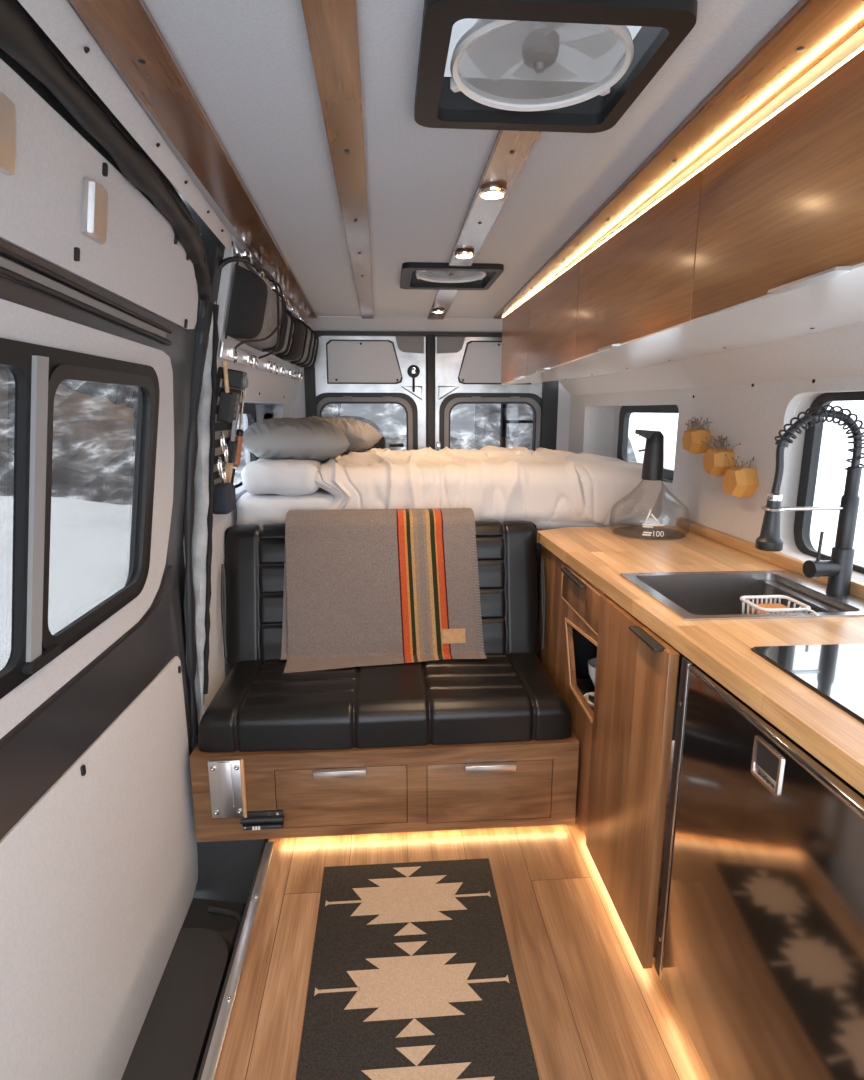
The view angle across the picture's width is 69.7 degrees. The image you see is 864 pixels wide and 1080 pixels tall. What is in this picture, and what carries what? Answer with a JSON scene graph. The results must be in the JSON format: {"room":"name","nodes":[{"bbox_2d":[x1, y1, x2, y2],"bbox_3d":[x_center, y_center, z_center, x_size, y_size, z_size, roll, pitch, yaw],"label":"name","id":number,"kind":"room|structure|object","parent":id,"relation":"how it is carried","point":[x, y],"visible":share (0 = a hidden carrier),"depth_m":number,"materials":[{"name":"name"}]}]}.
{"room":"vehicle interior","nodes":[
{"label":"vehicle interior","id":0,"kind":"room"},
{"bbox_2d":[168,179,198,215],"bbox_3d":[-0.624,-0.644,0.392,0.330,0.020,3.120,-1,12,-4],"label":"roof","id":1,"kind":"structure","parent":0,"point":[192,211],"depth_m":1.68,"materials":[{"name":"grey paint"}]},
{"bbox_2d":[183,235,304,728],"bbox_3d":[-0.814,-0.263,2.896,0.319,1.730,1.820,-1,12,-4],"label":"wall","id":2,"kind":"structure","parent":0,"point":[273,396],"depth_m":2.36,"materials":[{"name":"paint"}]},
{"bbox_2d":[0,48,198,1079],"bbox_3d":[-0.663,0.355,0.867,0.211,2.121,2.245,-1,12,-4],"label":"door","id":3,"kind":"structure","parent":2,"relation":"in","point":[99,298],"depth_m":1.25,"materials":[{"name":"grey paint"}]},
{"bbox_2d":[0,0,213,751],"bbox_3d":[-0.553,0.345,0.850,0.199,2.076,2.400,-2,12,-8],"label":"trim","id":4,"kind":"structure","parent":2,"relation":"attached to","point":[19,38],"depth_m":1.20,"materials":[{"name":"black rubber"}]},
{"bbox_2d":[18,0,231,253],"bbox_3d":[-0.477,-0.577,0.363,0.145,0.070,3.024,-1,12,-7],"label":"trim","id":5,"kind":"structure","parent":2,"relation":"attached to","point":[57,19],"depth_m":0.98,"materials":[{"name":"metal"}]},
{"bbox_2d":[178,216,224,741],"bbox_3d":[-0.728,0.121,2.012,0.263,2.140,0.076,-1,12,-4],"label":"trim","id":6,"kind":"structure","parent":2,"relation":"attached to","point":[214,248],"depth_m":1.84,"materials":[{"name":"black rubber"}]},
{"bbox_2d":[191,301,218,705],"bbox_3d":[-0.716,-0.088,1.988,0.156,1.320,0.048,-1,12,-4],"label":"curtain","id":7,"kind":"object","parent":2,"relation":"attached to","point":[201,554],"visible":0.79,"depth_m":1.97,"materials":[{"name":"black fabric"}]},
{"bbox_2d":[213,367,240,484],"bbox_3d":[-0.725,-0.337,2.134,0.115,0.482,0.310,-1,12,-4],"label":"board","id":8,"kind":"object","parent":2,"relation":"attached to","point":[226,428],"visible":0.25,"depth_m":2.08,"materials":[{"name":"black fabric"}]},
{"bbox_2d":[217,456,221,476],"bbox_3d":[-0.715,-0.246,2.087,0.008,0.071,0.040,-1,12,-4],"label":"carabiner","id":9,"kind":"object","parent":8,"relation":"hanging from","point":[219,462],"visible":1,"depth_m":2.08,"materials":[{"name":"silver metal"}]},
{"bbox_2d":[220,432,224,453],"bbox_3d":[-0.697,-0.323,2.062,0.008,0.071,0.040,-1,12,-4],"label":"carabiner","id":10,"kind":"object","parent":8,"relation":"hanging from","point":[222,439],"visible":1,"depth_m":2.06,"materials":[{"name":"silver metal"}]},
{"bbox_2d":[221,466,225,482],"bbox_3d":[-0.730,-0.224,2.173,0.008,0.071,0.040,-1,12,-4],"label":"carabiner","id":11,"kind":"object","parent":8,"relation":"hanging from","point":[223,477],"visible":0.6,"depth_m":2.16,"materials":[{"name":"silver metal"}]},
{"bbox_2d":[213,483,235,513],"bbox_3d":[-0.721,-0.144,2.139,0.070,0.100,0.110,-1,12,-4],"label":"pouch","id":12,"kind":"object","parent":8,"relation":"attached to","point":[224,499],"visible":0.81,"depth_m":2.09,"materials":[{"name":"grey fabric"}]},
{"bbox_2d":[223,443,227,463],"bbox_3d":[-0.711,-0.298,2.138,0.008,0.071,0.040,-1,12,-4],"label":"carabiner","id":13,"kind":"object","parent":8,"relation":"hanging from","point":[225,454],"visible":0.87,"depth_m":2.13,"materials":[{"name":"silver metal"}]},
{"bbox_2d":[217,361,236,422],"bbox_3d":[-0.664,-0.475,1.999,0.055,0.193,0.065,-1,12,-4],"label":"radio","id":14,"kind":"object","parent":8,"relation":"attached to","point":[227,402],"visible":1,"depth_m":1.98,"materials":[{"name":"black plastic"}]},
{"bbox_2d":[225,404,239,482],"bbox_3d":[-0.722,-0.288,2.204,0.100,0.388,0.047,-1,12,-4],"label":"hatchet","id":15,"kind":"object","parent":8,"relation":"attached to","point":[232,444],"visible":0.56,"depth_m":2.19,"materials":[{"name":"brown wood"}]},
{"bbox_2d":[231,468,234,483],"bbox_3d":[-0.756,-0.193,2.303,0.054,0.149,0.035,-1,12,-4],"label":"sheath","id":16,"kind":"object","parent":8,"relation":"attached to","point":[233,471],"visible":0.21,"depth_m":2.29,"materials":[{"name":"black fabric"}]},
{"bbox_2d":[223,369,247,389],"bbox_3d":[-0.633,-0.519,2.000,0.071,0.066,0.060,-1,12,-4],"label":"camera","id":17,"kind":"object","parent":8,"relation":"attached to","point":[237,379],"visible":0.88,"depth_m":1.97,"materials":[{"name":"black plastic"}]},
{"bbox_2d":[233,392,239,420],"bbox_3d":[-0.673,-0.450,2.086,0.047,0.095,0.055,-1,12,-4],"label":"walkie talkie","id":18,"kind":"object","parent":8,"relation":"attached to","point":[238,394],"visible":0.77,"depth_m":2.09,"materials":[{"name":"black plastic"}]},
{"bbox_2d":[233,388,245,466],"bbox_3d":[-0.688,-0.416,2.235,0.122,0.309,0.036,10,16,40],"label":"fork","id":19,"kind":"object","parent":8,"relation":"attached to","point":[239,432],"visible":0.82,"depth_m":2.25,"materials":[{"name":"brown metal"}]},
{"bbox_2d":[239,403,258,482],"bbox_3d":[-0.905,-0.434,2.812,0.050,0.500,1.400,-1,12,-4],"label":"window","id":20,"kind":"structure","parent":2,"relation":"in","point":[249,409],"depth_m":3.16,"materials":[{"name":"black glass"}]},
{"bbox_2d":[225,264,285,351],"bbox_3d":[-0.597,-0.790,2.191,0.133,0.224,0.593,-1,12,-4],"label":"pack","id":21,"kind":"object","parent":2,"relation":"attached to","point":[252,311],"visible":0.82,"depth_m":1.94,"materials":[{"name":"grey fabric"}]},
{"bbox_2d":[234,280,283,348],"bbox_3d":[-0.577,-0.779,2.113,0.075,0.279,0.351,1,12,6],"label":"cord","id":22,"kind":"object","parent":21,"relation":"attached to","point":[278,285],"visible":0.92,"depth_m":2.16,"materials":[{"name":"black rubber"}]},
{"bbox_2d":[255,264,279,358],"bbox_3d":[-0.581,-0.795,2.195,0.078,0.279,0.294,-3,12,-16],"label":"cord","id":23,"kind":"object","parent":21,"relation":"attached to","point":[256,265],"visible":0.98,"depth_m":2.16,"materials":[{"name":"black fabric"}]},
{"bbox_2d":[218,341,302,380],"bbox_3d":[-0.704,-0.769,2.772,0.041,0.073,1.770,-1,12,-4],"label":"rail","id":24,"kind":"object","parent":2,"relation":"attached to","point":[227,351],"visible":1,"depth_m":2.31,"materials":[{"name":"silver metal"}]},
{"bbox_2d":[234,243,309,325],"bbox_3d":[-0.642,-1.041,2.720,0.044,0.055,1.770,-1,12,-4],"label":"rail","id":25,"kind":"object","parent":2,"relation":"attached to","point":[239,252],"visible":0.58,"depth_m":2.18,"materials":[{"name":"silver metal"}]},
{"bbox_2d":[219,256,270,281],"bbox_3d":[-0.595,-0.869,2.030,0.059,0.081,0.438,2,12,7],"label":"cable","id":26,"kind":"object","parent":25,"relation":"attached to","point":[224,262],"visible":0.79,"depth_m":1.89,"materials":[{"name":"black rubber"}]},
{"bbox_2d":[266,310,296,357],"bbox_3d":[-0.639,-0.878,2.640,0.113,0.192,0.253,-1,12,-4],"label":"pack","id":27,"kind":"object","parent":2,"relation":"attached to","point":[290,324],"visible":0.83,"depth_m":2.60,"materials":[{"name":"grey fabric"}]},
{"bbox_2d":[276,317,307,363],"bbox_3d":[-0.654,-0.944,2.917,0.123,0.210,0.263,-1,12,-4],"label":"pack","id":28,"kind":"object","parent":2,"relation":"attached to","point":[302,330],"visible":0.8,"depth_m":2.87,"materials":[{"name":"grey fabric"}]},
{"bbox_2d":[288,324,318,368],"bbox_3d":[-0.683,-1.037,3.338,0.126,0.211,0.520,-1,12,-4],"label":"pack","id":29,"kind":"object","parent":2,"relation":"attached to","point":[308,359],"visible":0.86,"depth_m":3.30,"materials":[{"name":"grey fabric"}]},
{"bbox_2d":[243,316,589,464],"bbox_3d":[-0.002,-0.455,3.767,2.250,1.750,0.280,-1,12,-4],"label":"wall","id":30,"kind":"structure","parent":0,"point":[322,323],"depth_m":3.62,"materials":[{"name":"paint"}]},
{"bbox_2d":[315,336,425,450],"bbox_3d":[-0.390,-0.566,3.828,0.708,1.342,0.078,-1,12,-4],"label":"door","id":31,"kind":"structure","parent":30,"relation":"in","point":[348,369],"depth_m":3.72,"materials":[{"name":"metal"}]},
{"bbox_2d":[368,434,403,449],"bbox_3d":[-0.411,-0.531,4.071,0.460,0.315,0.375,-1,12,-4],"label":"cargo box","id":32,"kind":"object","parent":31,"relation":"attached to","point":[381,443],"visible":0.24,"depth_m":4.00,"materials":[{"name":"black plastic"}]},
{"bbox_2d":[426,334,434,449],"bbox_3d":[-0.009,-0.570,3.842,0.056,1.345,0.065,-1,12,-4],"label":"trim","id":33,"kind":"structure","parent":30,"relation":"attached to","point":[430,338],"depth_m":3.74,"materials":[{"name":"black rubber"}]},
{"bbox_2d":[304,331,558,542],"bbox_3d":[0.007,-0.567,3.843,1.538,1.378,0.050,-1,12,-4],"label":"trim","id":34,"kind":"structure","parent":30,"relation":"attached to","point":[550,389],"depth_m":3.71,"materials":[{"name":"black rubber"}]},
{"bbox_2d":[435,336,541,450],"bbox_3d":[0.387,-0.578,3.888,0.743,1.342,0.070,-1,12,-4],"label":"door","id":35,"kind":"structure","parent":30,"relation":"in","point":[467,369],"depth_m":3.78,"materials":[{"name":"metal"}]},
{"bbox_2d":[500,404,532,447],"bbox_3d":[0.595,-0.566,3.990,0.307,1.477,0.111,-1,12,-4],"label":"ladder","id":36,"kind":"object","parent":35,"relation":"attached to","point":[504,407],"visible":0.11,"depth_m":3.97,"materials":[{"name":"black metal"}]},
{"bbox_2d":[214,815,710,1079],"bbox_3d":[0.375,1.266,0.907,1.660,0.050,3.800,-1,12,-4],"label":"floor","id":37,"kind":"structure","parent":0,"point":[592,1011],"depth_m":1.60,"materials":[{"name":"brown wood"}]},
{"bbox_2d":[121,839,268,1079],"bbox_3d":[-0.622,1.333,1.051,0.311,0.240,2.400,-1,12,-4],"label":"step","id":38,"kind":"structure","parent":37,"relation":"attached to","point":[173,1042],"depth_m":1.76,"materials":[{"name":"grey plastic"}]},
{"bbox_2d":[201,842,274,1079],"bbox_3d":[-0.418,1.317,0.517,0.028,0.010,3.134,-1,12,-4],"label":"trim","id":39,"kind":"structure","parent":37,"relation":"on","point":[211,1064],"depth_m":1.57,"materials":[{"name":"silver metal"}]},
{"bbox_2d":[189,520,578,841],"bbox_3d":[-0.163,0.463,2.280,1.253,0.962,0.709,-1,12,-4],"label":"seat","id":40,"kind":"object","parent":37,"relation":"on","point":[491,742],"visible":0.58,"depth_m":2.04,"materials":[{"name":"black leather"}]},
{"bbox_2d":[280,508,486,672],"bbox_3d":[-0.191,0.172,2.412,0.785,0.543,0.394,-1,12,-4],"label":"blanket","id":41,"kind":"object","parent":40,"relation":"on","point":[363,587],"visible":1,"depth_m":2.40,"materials":[{"name":"beige fabric"}]},
{"bbox_2d":[198,652,571,751],"bbox_3d":[-0.158,0.543,2.261,1.216,0.137,0.567,-1,12,-4],"label":"seat cushion","id":42,"kind":"object","parent":40,"relation":"on","point":[503,700],"depth_m":2.03,"materials":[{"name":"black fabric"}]},
{"bbox_2d":[296,858,539,1079],"bbox_3d":[0.004,1.246,0.865,0.518,0.007,2.231,-1,12,-4],"label":"rug","id":43,"kind":"object","parent":37,"relation":"on","point":[412,977],"visible":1,"depth_m":1.54,"materials":[{"name":"black fabric"}]},
{"bbox_2d":[537,530,541,656],"bbox_3d":[0.052,0.291,3.272,1.835,0.892,1.218,-1,12,-4],"label":"platform","id":44,"kind":"object","parent":37,"relation":"on","point":[539,546],"visible":0.02,"depth_m":2.65,"materials":[{"name":"brown wood"}]},
{"bbox_2d":[236,488,632,529],"bbox_3d":[-0.001,-0.226,3.161,1.722,0.187,1.194,-1,12,-4],"label":"mattress","id":45,"kind":"object","parent":44,"relation":"on","point":[260,509],"visible":0.12,"depth_m":2.54,"materials":[{"name":"white fabric"}]},
{"bbox_2d":[241,458,321,495],"bbox_3d":[-0.654,-0.351,3.029,0.336,0.158,1.104,-1,12,-4],"label":"pillow","id":46,"kind":"object","parent":45,"relation":"on","point":[286,477],"visible":0.54,"depth_m":2.50,"materials":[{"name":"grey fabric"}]},
{"bbox_2d":[242,417,349,462],"bbox_3d":[-0.616,-0.456,2.829,0.459,0.208,0.520,-2,12,-10],"label":"pillow","id":47,"kind":"object","parent":46,"relation":"on","point":[303,438],"visible":0.91,"depth_m":2.61,"materials":[{"name":"grey fabric"}]},
{"bbox_2d":[306,416,382,453],"bbox_3d":[-0.533,-0.560,3.326,0.459,0.209,0.480,1,12,6],"label":"pillow","id":48,"kind":"object","parent":46,"relation":"on","point":[361,437],"visible":0.34,"depth_m":3.16,"materials":[{"name":"grey fabric"}]},
{"bbox_2d":[315,446,662,526],"bbox_3d":[0.187,-0.291,3.142,1.557,0.321,1.232,-1,12,-4],"label":"duvet","id":49,"kind":"object","parent":45,"relation":"on","point":[501,484],"visible":0.67,"depth_m":2.59,"materials":[{"name":"white fabric"}]},
{"bbox_2d":[538,545,679,968],"bbox_3d":[0.761,0.554,2.045,0.605,0.878,1.205,-1,12,-4],"label":"base cabinet","id":50,"kind":"object","parent":37,"relation":"on","point":[626,744],"visible":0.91,"depth_m":1.69,"materials":[{"name":"brown wood"}]},
{"bbox_2d":[577,677,594,703],"bbox_3d":[0.595,0.535,2.164,0.176,0.044,0.176,-1,12,-4],"label":"pan","id":51,"kind":"object","parent":50,"relation":"on","point":[585,685],"visible":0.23,"depth_m":2.22,"materials":[{"name":"black metal"}]},
{"bbox_2d":[588,658,596,685],"bbox_3d":[0.591,0.466,2.134,0.110,0.085,0.110,-1,12,-4],"label":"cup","id":52,"kind":"object","parent":51,"relation":"on","point":[592,662],"visible":0.17,"depth_m":2.12,"materials":[{"name":"white ceramic"}]},
{"bbox_2d":[584,692,594,710],"bbox_3d":[0.554,0.552,2.067,0.100,0.050,0.100,-1,12,-4],"label":"bowl","id":53,"kind":"object","parent":50,"relation":"on","point":[590,703],"visible":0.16,"depth_m":2.10,"materials":[{"name":"white ceramic"}]},
{"bbox_2d":[537,517,863,794],"bbox_3d":[0.821,0.165,1.563,0.642,0.077,2.165,-1,12,-4],"label":"countertop","id":54,"kind":"structure","parent":50,"relation":"on","point":[721,649],"depth_m":1.41,"materials":[{"name":"brown wood"}]},
{"bbox_2d":[609,429,689,536],"bbox_3d":[0.864,-0.227,2.435,0.306,0.408,0.309,-1,12,-4],"label":"glass jug","id":55,"kind":"object","parent":54,"relation":"on","point":[653,460],"visible":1,"depth_m":2.39,"materials":[{"name":"clear glass"}]},
{"bbox_2d":[620,570,863,675],"bbox_3d":[0.842,0.225,1.685,0.534,0.180,0.415,-1,12,-4],"label":"sink","id":56,"kind":"object","parent":54,"relation":"in","point":[713,595],"visible":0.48,"depth_m":1.84,"materials":[{"name":"silver metal"}]},
{"bbox_2d":[740,595,818,615],"bbox_3d":[0.862,0.194,1.543,0.134,0.075,0.158,-1,12,-4],"label":"soap caddy","id":57,"kind":"object","parent":56,"relation":"hanging from","point":[807,608],"visible":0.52,"depth_m":1.56,"materials":[{"name":"white plastic"}]},
{"bbox_2d":[749,603,795,613],"bbox_3d":[0.862,0.195,1.565,0.087,0.051,0.082,-1,12,-4],"label":"sponge","id":58,"kind":"object","parent":57,"relation":"in","point":[770,605],"visible":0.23,"depth_m":1.57,"materials":[{"name":"brown"}]},
{"bbox_2d":[751,644,863,723],"bbox_3d":[0.906,0.292,0.932,0.456,0.006,0.736,-1,12,-4],"label":"cooktop","id":59,"kind":"object","parent":54,"relation":"in","point":[835,672],"visible":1,"depth_m":1.16,"materials":[{"name":"black glass"}]},
{"bbox_2d":[755,405,863,594],"bbox_3d":[0.977,-0.098,1.597,0.264,0.490,0.064,-1,12,-4],"label":"faucet","id":60,"kind":"object","parent":54,"relation":"on","point":[838,570],"visible":1,"depth_m":1.59,"materials":[{"name":"black metal"}]},
{"bbox_2d":[655,657,863,1079],"bbox_3d":[0.850,0.760,1.065,0.576,0.877,0.804,-1,12,-4],"label":"fridge","id":61,"kind":"object","parent":37,"relation":"on","point":[760,948],"visible":0.98,"depth_m":1.07,"materials":[{"name":"black metal"}]},
{"bbox_2d":[67,0,863,317],"bbox_3d":[0.152,-0.789,1.209,1.440,0.030,4.660,-1,12,-4],"label":"ceiling","id":62,"kind":"structure","parent":0,"point":[248,64],"depth_m":1.22,"materials":[{"name":"paint"}]},
{"bbox_2d":[69,0,317,317],"bbox_3d":[-0.442,-0.754,1.154,0.099,0.018,4.629,-1,12,-6],"label":"ceiling slat","id":63,"kind":"object","parent":62,"relation":"attached to","point":[126,30],"visible":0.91,"depth_m":1.06,"materials":[{"name":"brown wood"}]},
{"bbox_2d":[301,0,373,318],"bbox_3d":[-0.163,-0.758,1.174,0.069,0.018,4.626,-1,12,-5],"label":"ceiling slat","id":64,"kind":"object","parent":62,"relation":"attached to","point":[331,25],"visible":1,"depth_m":1.05,"materials":[{"name":"brown wood"}]},
{"bbox_2d":[427,290,457,319],"bbox_3d":[0.048,-1.143,3.010,0.090,0.015,0.914,-1,12,-4],"label":"ceiling slat","id":65,"kind":"object","parent":62,"relation":"attached to","point":[443,299],"visible":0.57,"depth_m":2.91,"materials":[{"name":"brown wood"}]},
{"bbox_2d":[432,309,444,313],"bbox_3d":[0.032,-1.152,3.122,0.068,0.014,0.068,-1,12,-4],"label":"puck light","id":66,"kind":"object","parent":65,"relation":"attached to","point":[438,311],"visible":1,"depth_m":3.10,"materials":[{"name":"silver metal"}]},
{"bbox_2d":[400,262,503,289],"bbox_3d":[0.064,-1.059,2.373,0.365,0.120,0.395,-1,12,-4],"label":"ceiling vent","id":67,"kind":"object","parent":62,"relation":"in","point":[414,275],"visible":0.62,"depth_m":2.47,"materials":[{"name":"black plastic"}]},
{"bbox_2d":[448,130,540,266],"bbox_3d":[0.132,-0.857,1.649,0.081,0.018,1.100,-1,12,-4],"label":"ceiling slat","id":68,"kind":"object","parent":62,"relation":"attached to","point":[510,151],"visible":0.88,"depth_m":1.38,"materials":[{"name":"brown wood"}]},
{"bbox_2d":[454,250,474,258],"bbox_3d":[0.103,-0.915,1.988,0.068,0.014,0.068,-1,12,-4],"label":"puck light","id":69,"kind":"object","parent":68,"relation":"attached to","point":[461,254],"visible":1,"depth_m":1.97,"materials":[{"name":"silver metal"}]},
{"bbox_2d":[478,185,506,199],"bbox_3d":[0.139,-0.796,1.421,0.068,0.014,0.068,-1,12,-4],"label":"puck light","id":70,"kind":"object","parent":68,"relation":"attached to","point":[489,192],"visible":1,"depth_m":1.41,"materials":[{"name":"silver metal"}]},
{"bbox_2d":[414,0,697,132],"bbox_3d":[0.156,-0.756,0.926,0.353,0.120,0.354,-1,12,-4],"label":"ceiling vent","id":71,"kind":"object","parent":62,"relation":"in","point":[571,66],"visible":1,"depth_m":0.96,"materials":[{"name":"black"}]},
{"bbox_2d":[494,0,863,318],"bbox_3d":[0.496,-0.749,1.197,0.203,0.046,4.571,-1,12,-4],"label":"ceiling slat","id":72,"kind":"object","parent":62,"relation":"attached to","point":[811,30],"depth_m":1.04,"materials":[{"name":"brown wood"}]},
{"bbox_2d":[568,388,693,525],"bbox_3d":[1.044,-0.116,3.269,0.193,1.290,1.271,-2,12,-10],"label":"wall","id":73,"kind":"structure","parent":0,"point":[596,410],"depth_m":3.05,"materials":[{"name":"paint"}]},
{"bbox_2d":[612,405,678,481],"bbox_3d":[1.087,-0.452,3.019,0.045,0.550,1.320,-1,12,-4],"label":"window","id":74,"kind":"structure","parent":73,"relation":"in","point":[622,413],"depth_m":3.36,"materials":[{"name":"black plastic"}]},
{"bbox_2d":[559,322,863,394],"bbox_3d":[0.942,-0.601,1.359,0.469,0.440,4.760,-1,12,-4],"label":"wall","id":75,"kind":"structure","parent":0,"point":[836,352],"depth_m":2.01,"materials":[{"name":"paint"}]},
{"bbox_2d":[501,298,626,384],"bbox_3d":[0.631,-0.970,3.099,0.496,0.355,0.647,-1,12,-4],"label":"upper cabinet","id":76,"kind":"object","parent":75,"relation":"attached to","point":[515,325],"visible":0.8,"depth_m":3.04,"materials":[{"name":"brown wood"}]},
{"bbox_2d":[527,261,721,375],"bbox_3d":[0.701,-0.834,2.430,0.535,0.337,0.723,-1,12,-4],"label":"upper cabinet","id":77,"kind":"object","parent":75,"relation":"attached to","point":[553,309],"visible":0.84,"depth_m":2.35,"materials":[{"name":"brown wood"}]},
{"bbox_2d":[575,169,863,360],"bbox_3d":[0.757,-0.682,1.683,0.535,0.317,0.806,-1,12,-4],"label":"upper cabinet","id":78,"kind":"object","parent":75,"relation":"attached to","point":[635,290],"visible":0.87,"depth_m":1.55,"materials":[{"name":"brown wood"}]},
{"bbox_2d":[690,49,863,322],"bbox_3d":[0.822,-0.505,0.819,0.535,0.294,0.964,-1,12,-4],"label":"upper cabinet","id":79,"kind":"object","parent":75,"relation":"attached to","point":[781,223],"visible":1,"depth_m":1.00,"materials":[{"name":"brown wood"}]},
{"bbox_2d":[684,375,863,582],"bbox_3d":[1.237,0.370,0.942,0.099,1.290,3.506,-1,12,-4],"label":"wall","id":80,"kind":"structure","parent":0,"point":[750,415],"depth_m":2.12,"materials":[{"name":"paint"}]},
{"bbox_2d":[682,417,711,453],"bbox_3d":[1.027,-0.410,2.425,0.091,0.143,0.119,-1,12,-4],"label":"wall planter","id":81,"kind":"object","parent":80,"relation":"attached to","point":[692,438],"visible":1,"depth_m":2.39,"materials":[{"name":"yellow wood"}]},
{"bbox_2d":[701,435,740,475],"bbox_3d":[1.041,-0.306,2.257,0.090,0.148,0.149,-1,12,-4],"label":"wall planter","id":82,"kind":"object","parent":80,"relation":"attached to","point":[715,462],"visible":1,"depth_m":2.23,"materials":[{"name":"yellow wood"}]},
{"bbox_2d":[722,454,758,497],"bbox_3d":[1.060,-0.221,2.129,0.081,0.146,0.119,-1,12,-4],"label":"wall planter","id":83,"kind":"object","parent":80,"relation":"attached to","point":[738,481],"visible":1,"depth_m":2.10,"materials":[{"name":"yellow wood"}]},
{"bbox_2d":[794,391,863,573],"bbox_3d":[1.244,-0.075,1.327,0.037,0.545,1.440,-1,12,-4],"label":"window","id":84,"kind":"structure","parent":80,"relation":"in","point":[813,434],"depth_m":1.95,"materials":[{"name":"black plastic"}]},
{"label":"outside","id":85,"kind":"structure","parent":0,"visible":0},
{"bbox_2d":[628,417,863,566],"bbox_3d":[-1.099,-1.640,14.940,120.000,1.774,90.000,-1,12,-4],"label":"snow ground","id":86,"kind":"structure","parent":85,"point":[831,475],"depth_m":13.39,"materials":[{"name":"white snow"}]},
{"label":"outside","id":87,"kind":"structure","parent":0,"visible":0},
{"bbox_2d":[233,404,636,483],"bbox_3d":[-26.929,-13.617,17.590,72.198,24.665,35.007,-4,13,-20],"label":"snowy hillside","id":88,"kind":"structure","parent":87,"point":[472,426],"depth_m":15.68,"materials":[{"name":"white snow"}]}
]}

